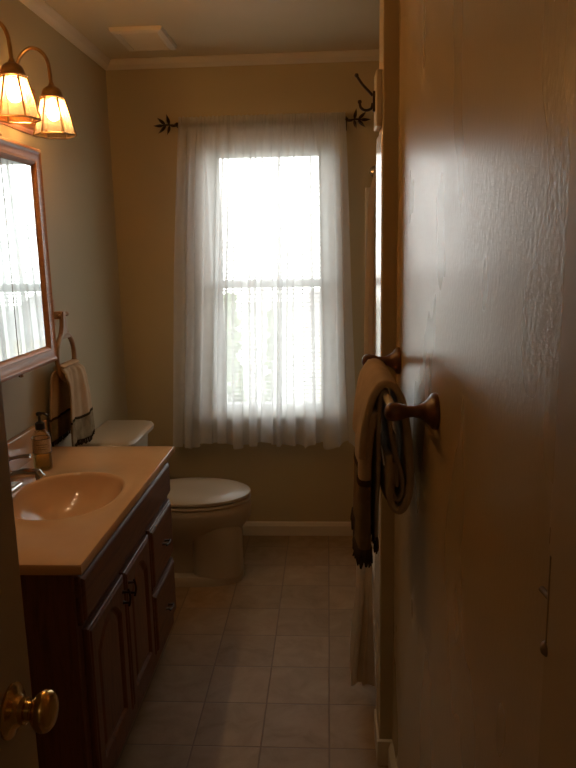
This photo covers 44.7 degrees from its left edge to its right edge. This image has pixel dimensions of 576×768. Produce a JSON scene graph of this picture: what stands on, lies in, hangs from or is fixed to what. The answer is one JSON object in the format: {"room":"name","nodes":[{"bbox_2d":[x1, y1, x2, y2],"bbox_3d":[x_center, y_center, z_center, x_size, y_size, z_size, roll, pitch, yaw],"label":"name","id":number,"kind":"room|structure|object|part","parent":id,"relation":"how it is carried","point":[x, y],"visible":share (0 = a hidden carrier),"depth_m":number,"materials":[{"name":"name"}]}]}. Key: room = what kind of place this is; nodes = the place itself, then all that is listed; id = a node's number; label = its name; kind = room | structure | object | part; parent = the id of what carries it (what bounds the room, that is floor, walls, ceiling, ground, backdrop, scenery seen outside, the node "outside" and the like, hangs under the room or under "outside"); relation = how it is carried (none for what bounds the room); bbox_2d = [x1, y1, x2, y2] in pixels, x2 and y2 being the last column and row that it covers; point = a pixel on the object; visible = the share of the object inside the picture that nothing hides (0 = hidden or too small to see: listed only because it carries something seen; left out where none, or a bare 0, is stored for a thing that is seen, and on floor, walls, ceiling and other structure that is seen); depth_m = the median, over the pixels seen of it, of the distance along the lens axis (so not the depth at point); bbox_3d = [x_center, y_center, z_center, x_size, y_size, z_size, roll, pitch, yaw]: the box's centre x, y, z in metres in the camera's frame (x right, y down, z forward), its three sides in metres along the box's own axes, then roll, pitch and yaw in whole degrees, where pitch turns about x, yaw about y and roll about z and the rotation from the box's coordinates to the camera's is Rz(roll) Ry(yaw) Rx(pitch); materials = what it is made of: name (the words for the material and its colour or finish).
{"room":"bathroom","nodes":[
{"label":"bathroom","id":0,"kind":"room"},
{"bbox_2d":[0,374,58,767],"bbox_3d":[-0.359,0.386,0.570,0.091,2.018,0.734,0,11,3],"label":"door","id":1,"kind":"structure","parent":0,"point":[22,717],"depth_m":0.88,"materials":[{"name":"paint"}]},
{"bbox_3d":[-0.323,0.413,0.885,0.056,0.068,0.068,0,11,3],"label":"knob","id":2,"kind":"part","parent":1,"relation":"part of","materials":[{"name":"gold metal"}]},
{"bbox_2d":[0,0,127,446],"bbox_3d":[-1.035,0.073,1.302,0.100,2.410,4.910,0,11,3],"label":"wall","id":3,"kind":"structure","parent":0,"point":[76,171],"depth_m":2.95,"materials":[{"name":"paint"}]},
{"bbox_2d":[7,420,47,471],"bbox_3d":[-0.925,0.289,2.112,0.020,0.131,0.988,0,11,3],"label":"backsplash","id":4,"kind":"structure","parent":3,"relation":"attached to","point":[20,444],"depth_m":2.37,"materials":[{"name":"stone"}]},
{"bbox_2d":[0,133,57,382],"bbox_3d":[-0.887,-0.342,1.934,0.127,0.716,0.873,0,11,3],"label":"mirror","id":5,"kind":"object","parent":3,"relation":"attached to","point":[27,324],"visible":0.99,"depth_m":2.18,"materials":[{"name":"red wood"}]},
{"bbox_3d":[-0.842,-0.341,1.923,0.006,0.582,0.329,0,11,3],"label":"mirror panel","id":6,"kind":"part","parent":5,"relation":"part of","materials":[{"name":"silver metal"}]},
{"bbox_3d":[-0.826,-0.393,2.195,0.006,0.582,0.218,0,11,3],"label":"mirror panel","id":7,"kind":"part","parent":5,"relation":"part of","materials":[{"name":"silver metal"}]},
{"bbox_2d":[0,21,76,138],"bbox_3d":[-0.848,-0.883,1.883,0.224,0.284,1.330,0,11,3],"label":"vanity light","id":8,"kind":"object","parent":3,"relation":"attached to","point":[19,110],"visible":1,"depth_m":2.28,"materials":[{"name":"white glass"}]},
{"bbox_3d":[-0.866,-0.974,2.014,0.148,0.154,0.052,0,11,3],"label":"arm","id":9,"kind":"part","parent":8,"relation":"part of","materials":[{"name":"gold metal"}]},
{"bbox_3d":[-0.795,-0.852,2.034,0.041,0.065,0.041,0,11,3],"label":"bulb","id":10,"kind":"part","parent":8,"relation":"part of","materials":[{"name":"white glass"}]},
{"bbox_3d":[-0.795,-0.830,2.038,0.138,0.120,0.137,0,11,3],"label":"shade frame","id":11,"kind":"part","parent":8,"relation":"part of","materials":[{"name":"gold metal"}]},
{"bbox_3d":[-0.850,-1.030,2.304,0.148,0.154,0.052,0,11,3],"label":"arm","id":12,"kind":"part","parent":8,"relation":"part of","materials":[{"name":"gold metal"}]},
{"bbox_3d":[-0.779,-0.908,2.323,0.041,0.065,0.041,0,11,3],"label":"bulb","id":13,"kind":"part","parent":8,"relation":"part of","materials":[{"name":"white glass"}]},
{"bbox_3d":[-0.778,-0.886,2.327,0.138,0.120,0.137,0,11,3],"label":"shade frame","id":14,"kind":"part","parent":8,"relation":"part of","materials":[{"name":"gold metal"}]},
{"bbox_2d":[19,0,109,69],"bbox_3d":[-0.993,-1.080,1.017,0.038,0.040,4.790,0,11,3],"label":"trim","id":15,"kind":"structure","parent":3,"relation":"attached to","point":[40,8],"depth_m":2.81,"materials":[{"name":"beige paint"}]},
{"bbox_2d":[53,300,76,381],"bbox_3d":[-0.876,-0.165,2.682,0.062,0.314,0.195,0,11,3],"label":"towel ring","id":16,"kind":"object","parent":3,"relation":"attached to","point":[64,333],"visible":0.66,"depth_m":2.65,"materials":[{"name":"brown wood"}]},
{"bbox_3d":[-0.875,-0.261,2.656,0.041,0.030,0.030,0,11,3],"label":"arm","id":17,"kind":"part","parent":16,"relation":"part of","materials":[{"name":"brown wood"}]},
{"bbox_2d":[49,359,94,446],"bbox_3d":[-0.846,0.077,2.747,0.100,0.337,0.314,0,11,3],"label":"hand towel","id":18,"kind":"object","parent":16,"relation":"hanging from","point":[71,409],"visible":0.92,"depth_m":2.73,"materials":[{"name":"beige fabric"}]},
{"bbox_2d":[44,0,379,58],"bbox_3d":[0.041,-1.150,0.955,2.310,0.080,5.010,0,11,3],"label":"ceiling","id":19,"kind":"structure","parent":0,"point":[197,27],"depth_m":2.84,"materials":[{"name":"paint"}]},
{"bbox_2d":[108,25,176,51],"bbox_3d":[-0.614,-1.473,2.996,0.220,0.021,0.300,0,11,3],"label":"ceiling vent","id":20,"kind":"object","parent":19,"relation":"in","point":[154,37],"visible":1,"depth_m":2.95,"materials":[{"name":"plastic"}]},
{"bbox_2d":[120,33,166,49],"bbox_3d":[-0.614,-1.474,2.995,0.154,0.013,0.234,0,11,3],"label":"grille","id":21,"kind":"object","parent":20,"relation":"attached to","point":[133,41],"depth_m":3.00,"materials":[{"name":"plastic"}]},
{"bbox_2d":[106,61,378,521],"bbox_3d":[0.251,-0.387,3.583,2.210,2.410,0.120,0,11,3],"label":"wall","id":22,"kind":"structure","parent":0,"point":[314,483],"depth_m":3.49,"materials":[{"name":"paint"}]},
{"bbox_2d":[107,49,378,69],"bbox_3d":[-0.081,-1.533,3.302,1.600,0.040,0.038,0,11,3],"label":"trim","id":23,"kind":"structure","parent":22,"relation":"attached to","point":[350,55],"depth_m":3.30,"materials":[{"name":"beige paint"}]},
{"bbox_2d":[155,108,369,134],"bbox_3d":[-0.125,-1.242,3.334,1.029,0.094,0.088,0,11,3],"label":"curtain rod","id":24,"kind":"object","parent":22,"relation":"attached to","point":[359,119],"visible":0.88,"depth_m":3.32,"materials":[{"name":"brown metal"}]},
{"bbox_2d":[173,113,286,448],"bbox_3d":[-0.301,-0.468,3.454,0.625,1.628,0.060,0,11,3],"label":"sheer curtain","id":25,"kind":"object","parent":24,"relation":"hanging from","point":[229,246],"visible":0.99,"depth_m":3.44,"materials":[{"name":"white fabric"}]},
{"bbox_2d":[283,111,354,449],"bbox_3d":[0.146,-0.469,3.429,0.382,1.634,0.052,0,11,3],"label":"sheer curtain","id":26,"kind":"object","parent":24,"relation":"hanging from","point":[319,371],"visible":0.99,"depth_m":3.43,"materials":[{"name":"white fabric"}]},
{"bbox_2d":[243,521,352,535],"bbox_3d":[-0.229,0.777,3.765,1.210,0.075,0.013,0,11,3],"label":"baseboard","id":27,"kind":"structure","parent":22,"relation":"attached to","point":[251,528],"depth_m":3.74,"materials":[{"name":"beige paint"}]},
{"bbox_2d":[365,187,369,279],"bbox_3d":[0.770,-0.288,3.505,0.765,1.365,0.012,0,11,3],"label":"trim","id":28,"kind":"structure","parent":22,"relation":"attached to","point":[367,189],"depth_m":3.42,"materials":[{"name":"wood"}]},
{"bbox_2d":[369,165,375,176],"bbox_3d":[0.381,-0.882,2.627,0.060,0.060,1.555,0,11,3],"label":"shower rod","id":29,"kind":"object","parent":22,"relation":"attached to","point":[372,168],"visible":0.08,"depth_m":3.38,"materials":[{"name":"metal"}]},
{"bbox_2d":[350,166,375,686],"bbox_3d":[0.294,0.090,2.228,0.198,1.790,0.252,0,11,3],"label":"shower curtain","id":30,"kind":"object","parent":29,"relation":"hanging from","point":[362,668],"visible":0.3,"depth_m":2.24,"materials":[{"name":"beige fabric"}]},
{"bbox_2d":[114,535,387,767],"bbox_3d":[0.089,1.286,1.419,2.310,0.060,5.010,0,11,3],"label":"floor","id":31,"kind":"structure","parent":0,"point":[253,671],"depth_m":2.51,"materials":[{"name":"beige tile"}]},
{"bbox_2d":[20,461,175,767],"bbox_3d":[-0.677,0.732,2.189,0.497,0.770,0.960,0,11,3],"label":"vanity cabinet","id":32,"kind":"object","parent":31,"relation":"on","point":[96,638],"visible":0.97,"depth_m":1.82,"materials":[{"name":"brown wood"}]},
{"bbox_2d":[7,420,174,574],"bbox_3d":[-0.691,0.342,2.115,0.487,0.245,1.000,0,11,3],"label":"countertop","id":33,"kind":"structure","parent":32,"relation":"on","point":[64,518],"depth_m":2.20,"materials":[{"name":"stone"}]},
{"bbox_2d":[9,454,44,492],"bbox_3d":[-0.800,0.268,2.080,0.159,0.126,0.160,0,11,3],"label":"faucet","id":34,"kind":"object","parent":33,"relation":"on","point":[16,474],"visible":0.66,"depth_m":2.07,"materials":[{"name":"silver metal"}]},
{"bbox_3d":[-0.851,0.323,2.094,0.052,0.014,0.160,0,11,3],"label":"plate","id":35,"kind":"part","parent":34,"relation":"part of","materials":[{"name":"silver metal"}]},
{"bbox_3d":[-0.812,0.228,2.073,0.105,0.046,0.022,0,11,3],"label":"lever","id":36,"kind":"part","parent":34,"relation":"part of","materials":[{"name":"silver metal"}]},
{"bbox_3d":[-0.794,0.275,2.081,0.112,0.051,0.032,0,11,3],"label":"spout","id":37,"kind":"part","parent":34,"relation":"part of","materials":[{"name":"silver metal"}]},
{"bbox_2d":[31,412,52,470],"bbox_3d":[-0.817,0.188,2.317,0.064,0.196,0.064,-6,12,-24],"label":"soap dispenser","id":38,"kind":"object","parent":33,"relation":"on","point":[39,447],"visible":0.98,"depth_m":2.30,"materials":[{"name":"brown glass"}]},
{"bbox_2d":[31,435,51,454],"bbox_3d":[-0.817,0.201,2.320,0.064,0.050,0.064,0,11,3],"label":"label","id":39,"kind":"object","parent":38,"relation":"on","point":[39,447],"depth_m":2.30,"materials":[{"name":"orange paper"}]},
{"bbox_2d":[32,429,52,470],"bbox_3d":[-0.816,0.214,2.322,0.060,0.142,0.060,0,11,3],"label":"bottle","id":40,"kind":"object","parent":38,"relation":"attached to","point":[39,447],"depth_m":2.31,"materials":[{"name":"orange plastic"}]},
{"bbox_3d":[-0.479,0.784,1.885,0.019,0.438,0.294,0,11,3],"label":"cabinet door","id":41,"kind":"part","parent":32,"relation":"part of","materials":[{"name":"brown wood"}]},
{"bbox_3d":[-0.453,0.602,1.976,0.024,0.054,0.011,0,11,3],"label":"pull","id":42,"kind":"part","parent":32,"relation":"part of","materials":[{"name":"brown metal"}]},
{"bbox_3d":[-0.450,0.591,2.033,0.024,0.054,0.011,0,11,3],"label":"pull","id":43,"kind":"part","parent":32,"relation":"part of","materials":[{"name":"brown metal"}]},
{"bbox_3d":[-0.462,0.728,2.176,0.019,0.438,0.274,0,11,3],"label":"cabinet door","id":44,"kind":"part","parent":32,"relation":"part of","materials":[{"name":"brown wood"}]},
{"bbox_3d":[-0.447,0.559,2.465,0.019,0.214,0.305,0,11,3],"label":"drawer","id":45,"kind":"part","parent":32,"relation":"part of","materials":[{"name":"brown wood"}]},
{"bbox_3d":[-0.442,0.786,2.508,0.019,0.215,0.305,0,11,3],"label":"drawer","id":46,"kind":"part","parent":32,"relation":"part of","materials":[{"name":"brown wood"}]},
{"bbox_3d":[-0.425,0.557,2.464,0.024,0.011,0.054,0,11,3],"label":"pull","id":47,"kind":"part","parent":32,"relation":"part of","materials":[{"name":"brown metal"}]},
{"bbox_3d":[-0.421,0.798,2.510,0.024,0.011,0.054,0,11,3],"label":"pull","id":48,"kind":"part","parent":32,"relation":"part of","materials":[{"name":"brown metal"}]},
{"bbox_2d":[78,420,250,586],"bbox_3d":[-0.518,0.557,3.216,0.690,0.723,0.465,0,11,3],"label":"toilet","id":49,"kind":"object","parent":31,"relation":"on","point":[209,515],"visible":0.64,"depth_m":3.18,"materials":[{"name":"beige ceramic"}]},
{"bbox_3d":[-0.755,0.226,3.148,0.230,0.037,0.430,0,11,3],"label":"tank lid","id":50,"kind":"part","parent":49,"relation":"part of","materials":[{"name":"beige ceramic"}]},
{"bbox_3d":[-0.764,0.397,3.182,0.206,0.311,0.382,0,11,3],"label":"tank","id":51,"kind":"part","parent":49,"relation":"part of","materials":[{"name":"beige ceramic"}]},
{"bbox_3d":[-0.426,0.506,3.247,0.507,0.040,0.374,0,11,3],"label":"seat lid","id":52,"kind":"part","parent":49,"relation":"part of","materials":[{"name":"beige ceramic"}]},
{"bbox_3d":[-0.455,0.702,3.286,0.576,0.350,0.368,0,11,3],"label":"bowl","id":53,"kind":"part","parent":49,"relation":"part of","materials":[{"name":"beige ceramic"}]},
{"bbox_3d":[-0.419,0.519,3.249,0.497,0.016,0.376,0,11,3],"label":"seat","id":54,"kind":"part","parent":49,"relation":"part of","materials":[{"name":"white plastic"}]},
{"bbox_2d":[372,549,376,674],"bbox_3d":[0.724,0.746,2.913,0.802,0.418,1.539,0,11,3],"label":"bathtub","id":55,"kind":"object","parent":31,"relation":"on","point":[373,563],"visible":0.02,"depth_m":2.50,"materials":[{"name":"ceramic"}]},
{"bbox_2d":[376,0,398,738],"bbox_3d":[0.706,-0.075,1.898,0.910,2.410,0.140,0,11,3],"label":"wall partition","id":56,"kind":"structure","parent":0,"point":[389,9],"depth_m":1.81,"materials":[{"name":"paint"}]},
{"bbox_2d":[354,69,382,131],"bbox_3d":[0.204,-0.723,1.790,0.069,0.136,0.085,0,11,3],"label":"robe hook","id":57,"kind":"object","parent":56,"relation":"attached to","point":[376,105],"visible":1,"depth_m":1.76,"materials":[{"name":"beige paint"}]},
{"bbox_2d":[375,132,381,630],"bbox_3d":[0.251,0.026,1.949,0.006,1.370,0.127,0,11,3],"label":"trim","id":58,"kind":"structure","parent":56,"relation":"attached to","point":[379,139],"depth_m":1.89,"materials":[{"name":"white wood"}]},
{"bbox_2d":[374,709,392,765],"bbox_3d":[0.290,1.074,2.135,0.045,0.080,0.151,0,11,3],"label":"baseboard","id":59,"kind":"structure","parent":56,"relation":"attached to","point":[382,745],"depth_m":2.06,"materials":[{"name":"beige paint"}]},
{"bbox_2d":[392,0,575,767],"bbox_3d":[0.560,0.229,0.316,0.722,2.410,3.095,0,11,3],"label":"wall","id":60,"kind":"structure","parent":0,"point":[486,95],"depth_m":0.98,"materials":[{"name":"paint"}]},
{"bbox_2d":[388,742,397,767],"bbox_3d":[0.290,1.198,1.483,0.013,0.080,1.173,-1,11,1],"label":"baseboard","id":61,"kind":"structure","parent":60,"relation":"attached to","point":[392,763],"depth_m":2.01,"materials":[{"name":"beige paint"}]},
{"bbox_2d":[362,347,439,429],"bbox_3d":[0.231,-0.004,1.540,0.096,0.087,0.570,-1,11,1],"label":"towel bar","id":62,"kind":"object","parent":60,"relation":"attached to","point":[428,411],"visible":0.85,"depth_m":1.28,"materials":[{"name":"brown wood"}]},
{"bbox_3d":[0.202,-0.004,1.543,0.016,0.033,0.501,-1,11,1],"label":"bar rod","id":63,"kind":"part","parent":62,"relation":"part of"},
{"bbox_3d":[0.237,-0.059,1.785,0.098,0.070,0.070,0,11,3],"label":"post","id":64,"kind":"part","parent":62,"relation":"part of","materials":[{"name":"brown wood"}]},
{"bbox_2d":[350,358,413,568],"bbox_3d":[0.204,0.166,1.556,0.126,0.413,0.257,0,11,3],"label":"bath towel","id":65,"kind":"object","parent":62,"relation":"hanging from","point":[374,376],"visible":0.92,"depth_m":1.45,"materials":[{"name":"beige fabric"}]},
{"bbox_2d":[355,404,377,480],"bbox_3d":[0.171,0.105,1.549,0.042,0.156,0.247,0,11,3],"label":"towel","id":66,"kind":"object","parent":65,"relation":"on","point":[366,415],"depth_m":1.44,"materials":[{"name":"beige fabric"}]},
{"bbox_2d":[371,388,404,553],"bbox_3d":[0.211,0.164,1.549,0.066,0.364,0.236,-1,11,0],"label":"bath towel","id":67,"kind":"object","parent":62,"relation":"hanging from","point":[398,477],"visible":0.49,"depth_m":1.45,"materials":[{"name":"brown fabric"}]},
{"bbox_3d":[0.227,0.051,1.297,0.098,0.070,0.070,0,11,3],"label":"post","id":68,"kind":"part","parent":62,"relation":"part of","materials":[{"name":"brown wood"}]},
{"bbox_2d":[539,527,550,656],"bbox_3d":[0.255,0.201,0.682,0.016,0.132,0.034,0,11,3],"label":"latch","id":69,"kind":"object","parent":60,"relation":"in","point":[543,646],"depth_m":0.68,"materials":[{"name":"metal"}]},
{"bbox_3d":[0.254,0.206,0.686,0.006,0.008,0.029,-1,11,-1],"label":"bolt handle","id":70,"kind":"part","parent":69,"relation":"part of","materials":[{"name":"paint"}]},
{"bbox_3d":[0.252,0.260,0.686,0.010,0.016,0.016,0,11,3],"label":"latch knob","id":71,"kind":"part","parent":69,"relation":"part of","materials":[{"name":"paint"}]},
{"bbox_2d":[538,68,575,767],"bbox_3d":[0.249,0.232,0.385,0.016,2.390,0.595,-1,11,1],"label":"trim","id":72,"kind":"structure","parent":60,"relation":"attached to","point":[557,740],"depth_m":0.63,"materials":[{"name":"paint"}]}
]}

